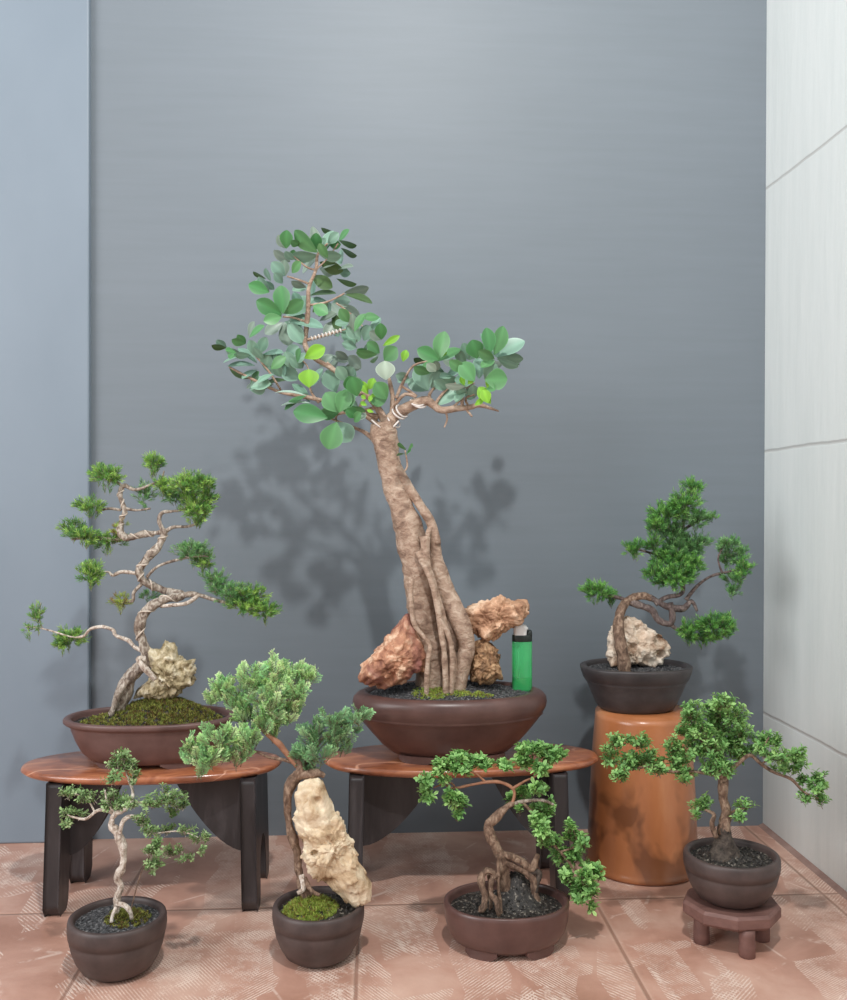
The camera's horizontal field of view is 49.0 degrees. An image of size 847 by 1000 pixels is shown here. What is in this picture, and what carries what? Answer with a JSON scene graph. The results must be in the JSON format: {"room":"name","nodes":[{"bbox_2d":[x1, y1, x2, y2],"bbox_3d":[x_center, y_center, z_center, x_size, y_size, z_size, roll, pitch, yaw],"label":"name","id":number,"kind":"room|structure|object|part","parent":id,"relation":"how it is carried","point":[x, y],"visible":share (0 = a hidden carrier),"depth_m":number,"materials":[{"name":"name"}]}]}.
{"room":"bonsai display area","nodes":[
{"label":"bonsai display area","id":0,"kind":"room"},
{"bbox_2d":[0,0,766,842],"bbox_3d":[-0.835,-0.732,1.316,2.884,2.400,0.131,0,0,-3],"label":"wall","id":1,"kind":"structure","parent":0,"point":[584,180],"depth_m":1.31,"materials":[{"name":"grey paint"}]},
{"bbox_2d":[0,826,846,999],"bbox_3d":[-0.752,0.498,-0.130,2.884,0.060,3.027,0,0,-3],"label":"floor","id":2,"kind":"structure","parent":0,"point":[639,944],"depth_m":0.99,"materials":[{"name":"tile"}]},
{"bbox_2d":[57,746,211,982],"bbox_3d":[-0.290,0.358,0.931,0.148,0.221,0.091,0,0,-17],"label":"bonsai tree","id":3,"kind":"object","parent":2,"relation":"on","point":[117,938],"visible":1,"depth_m":0.92,"materials":[{"name":"green plant"}]},
{"bbox_3d":[-0.305,0.440,0.926,0.096,0.056,0.091,0,0,-3],"label":"pot","id":4,"kind":"part","parent":3,"relation":"part of","materials":[{"name":"brown ceramic"}]},
{"bbox_2d":[20,750,281,916],"bbox_3d":[-0.322,0.390,1.105,0.303,0.161,0.132,0,0,-3],"label":"table","id":5,"kind":"object","parent":2,"relation":"on","point":[233,805],"visible":0.81,"depth_m":1.07,"materials":[{"name":"brown wood"}]},
{"bbox_3d":[-0.322,0.315,1.105,0.303,0.010,0.132,0,0,-3],"label":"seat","id":6,"kind":"part","parent":5,"relation":"part of","materials":[{"name":"brown wood"}]},
{"bbox_2d":[21,450,282,769],"bbox_3d":[-0.323,0.125,1.105,0.316,0.371,0.119,0,0,-3],"label":"bonsai tree","id":7,"kind":"object","parent":5,"relation":"on","point":[153,731],"visible":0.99,"depth_m":1.10,"materials":[{"name":"green plant"}]},
{"bbox_3d":[-0.324,0.280,1.105,0.201,0.050,0.116,0,0,-3],"label":"pot","id":8,"kind":"part","parent":7,"relation":"part of","materials":[{"name":"brown ceramic"}]},
{"bbox_2d":[133,640,196,699],"bbox_3d":[-0.310,0.206,1.110,0.076,0.076,0.046,0,0,-3],"label":"rock","id":9,"kind":"object","parent":7,"relation":"on","point":[174,673],"visible":0.98,"depth_m":1.10,"materials":[{"name":"beige stone"}]},
{"bbox_2d":[179,648,375,968],"bbox_3d":[-0.147,0.309,0.959,0.198,0.318,0.090,0,0,9],"label":"bonsai tree","id":10,"kind":"object","parent":2,"relation":"on","point":[314,928],"visible":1,"depth_m":0.94,"materials":[{"name":"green plant"}]},
{"bbox_3d":[-0.108,0.441,0.953,0.094,0.055,0.090,0,0,-3],"label":"pot","id":11,"kind":"part","parent":10,"relation":"part of","materials":[{"name":"brown ceramic"}]},
{"bbox_2d":[292,778,371,907],"bbox_3d":[-0.093,0.350,0.949,0.081,0.136,0.044,0,0,-3],"label":"rock","id":12,"kind":"object","parent":10,"relation":"in","point":[330,856],"visible":1,"depth_m":0.94,"materials":[{"name":"beige stone"}]},
{"bbox_2d":[324,742,598,900],"bbox_3d":[0.047,0.391,1.135,0.336,0.160,0.132,0,0,-3],"label":"table","id":13,"kind":"object","parent":2,"relation":"on","point":[383,789],"visible":0.48,"depth_m":1.10,"materials":[{"name":"brown wood"}]},
{"bbox_2d":[211,226,546,764],"bbox_3d":[-0.054,-0.018,1.129,0.412,0.657,0.150,0,0,-3],"label":"bonsai tree","id":14,"kind":"object","parent":13,"relation":"on","point":[438,712],"visible":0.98,"depth_m":1.11,"materials":[{"name":"green plant"}]},
{"bbox_2d":[358,613,425,689],"bbox_3d":[-0.037,0.182,1.113,0.083,0.091,0.066,0,0,-3],"label":"rock","id":15,"kind":"object","parent":14,"relation":"on","point":[402,654],"visible":1,"depth_m":1.09,"materials":[{"name":"brown stone"}]},
{"bbox_3d":[0.032,0.269,1.135,0.237,0.075,0.144,0,0,-3],"label":"pot","id":16,"kind":"part","parent":14,"relation":"part of","materials":[{"name":"brown ceramic"}]},
{"bbox_2d":[469,638,502,684],"bbox_3d":[0.075,0.196,1.138,0.045,0.060,0.056,0,0,-3],"label":"rock","id":17,"kind":"object","parent":14,"relation":"on","point":[485,669],"visible":0.9,"depth_m":1.12,"materials":[{"name":"brown stone"}]},
{"bbox_2d":[465,594,529,641],"bbox_3d":[0.089,0.144,1.141,0.082,0.058,0.056,0,0,11],"label":"rock","id":18,"kind":"object","parent":17,"relation":"on","point":[489,619],"visible":1,"depth_m":1.12,"materials":[{"name":"brown stone"}]},
{"bbox_2d":[512,624,531,691],"bbox_3d":[0.121,0.195,1.147,0.025,0.081,0.016,0,0,-3],"label":"lighter","id":19,"kind":"object","parent":14,"relation":"on","point":[521,636],"visible":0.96,"depth_m":1.14,"materials":[{"name":"green plastic"}]},
{"bbox_2d":[513,624,526,635],"bbox_3d":[0.119,0.161,1.147,0.016,0.014,0.014,0,0,-3],"label":"hood","id":20,"kind":"object","parent":19,"relation":"attached to","point":[521,630],"depth_m":1.14,"materials":[{"name":"metal"}]},
{"bbox_3d":[0.047,0.316,1.135,0.336,0.010,0.132,0,0,-3],"label":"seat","id":21,"kind":"part","parent":13,"relation":"part of","materials":[{"name":"brown wood"}]},
{"bbox_2d":[413,739,605,961],"bbox_3d":[0.091,0.359,0.982,0.205,0.217,0.100,0,0,-3],"label":"bonsai tree","id":22,"kind":"object","parent":2,"relation":"on","point":[505,914],"visible":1,"depth_m":0.97,"materials":[{"name":"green plant"}]},
{"bbox_3d":[0.088,0.442,0.982,0.133,0.042,0.100,0,0,-3],"label":"pot","id":23,"kind":"part","parent":22,"relation":"part of","materials":[{"name":"brown ceramic"}]},
{"bbox_2d":[585,705,697,885],"bbox_3d":[0.281,0.368,1.196,0.144,0.200,0.144,0,0,-3],"label":"pedestal","id":24,"kind":"object","parent":2,"relation":"on","point":[640,828],"visible":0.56,"depth_m":1.14,"materials":[{"name":"ceramic"}]},
{"bbox_2d":[577,475,756,714],"bbox_3d":[0.309,0.117,1.200,0.226,0.302,0.112,0,0,-7],"label":"bonsai tree","id":25,"kind":"object","parent":24,"relation":"on","point":[626,688],"visible":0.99,"depth_m":1.19,"materials":[{"name":"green plant"}]},
{"bbox_3d":[0.273,0.240,1.196,0.143,0.056,0.112,0,0,-3],"label":"pot","id":26,"kind":"part","parent":25,"relation":"part of","materials":[{"name":"black ceramic"}]},
{"bbox_2d":[606,615,670,667],"bbox_3d":[0.276,0.183,1.201,0.085,0.067,0.044,0,0,-3],"label":"rock","id":27,"kind":"object","parent":25,"relation":"on","point":[646,647],"visible":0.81,"depth_m":1.19,"materials":[{"name":"beige stone"}]},
{"bbox_2d":[683,888,780,959],"bbox_3d":[0.326,0.447,0.991,0.101,0.043,0.093,0,0,-3],"label":"wooden stand","id":28,"kind":"object","parent":2,"relation":"on","point":[753,925],"visible":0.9,"depth_m":0.96,"materials":[{"name":"brown wood"}]},
{"bbox_3d":[0.294,0.454,0.984,0.018,0.028,0.017,0,0,-3],"label":"leg","id":29,"kind":"part","parent":28,"relation":"part of","materials":[{"name":"brown wood"}]},
{"bbox_2d":[599,691,831,909],"bbox_3d":[0.314,0.313,0.987,0.241,0.224,0.095,0,0,-12],"label":"bonsai tree","id":30,"kind":"object","parent":28,"relation":"on","point":[726,871],"visible":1,"depth_m":0.98,"materials":[{"name":"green plant"}]},
{"bbox_3d":[0.328,0.400,0.990,0.100,0.050,0.095,0,0,-3],"label":"pot","id":31,"kind":"part","parent":30,"relation":"part of","materials":[{"name":"brown ceramic"}]},
{"bbox_3d":[0.326,0.432,0.991,0.101,0.015,0.093,0,0,-3],"label":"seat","id":32,"kind":"part","parent":28,"relation":"part of","materials":[{"name":"brown wood"}]},
{"bbox_3d":[0.332,0.454,0.954,0.018,0.028,0.017,0,0,-3],"label":"leg","id":33,"kind":"part","parent":28,"relation":"part of","materials":[{"name":"brown wood"}]},
{"bbox_3d":[0.360,0.454,0.990,0.018,0.028,0.017,0,0,-3],"label":"leg","id":34,"kind":"part","parent":28,"relation":"part of","materials":[{"name":"brown wood"}]},
{"bbox_2d":[763,0,846,890],"bbox_3d":[0.604,-0.732,0.189,0.100,2.400,2.307,0,0,-3],"label":"wall","id":35,"kind":"structure","parent":0,"point":[805,672],"depth_m":1.21,"materials":[{"name":"white tile"}]},
{"bbox_2d":[758,823,846,899],"bbox_3d":[0.550,0.466,0.185,0.011,0.006,2.307,0,0,-3],"label":"trim","id":36,"kind":"structure","parent":35,"relation":"attached to","point":[795,853],"depth_m":1.20,"materials":[{"name":"tile"}]}
]}

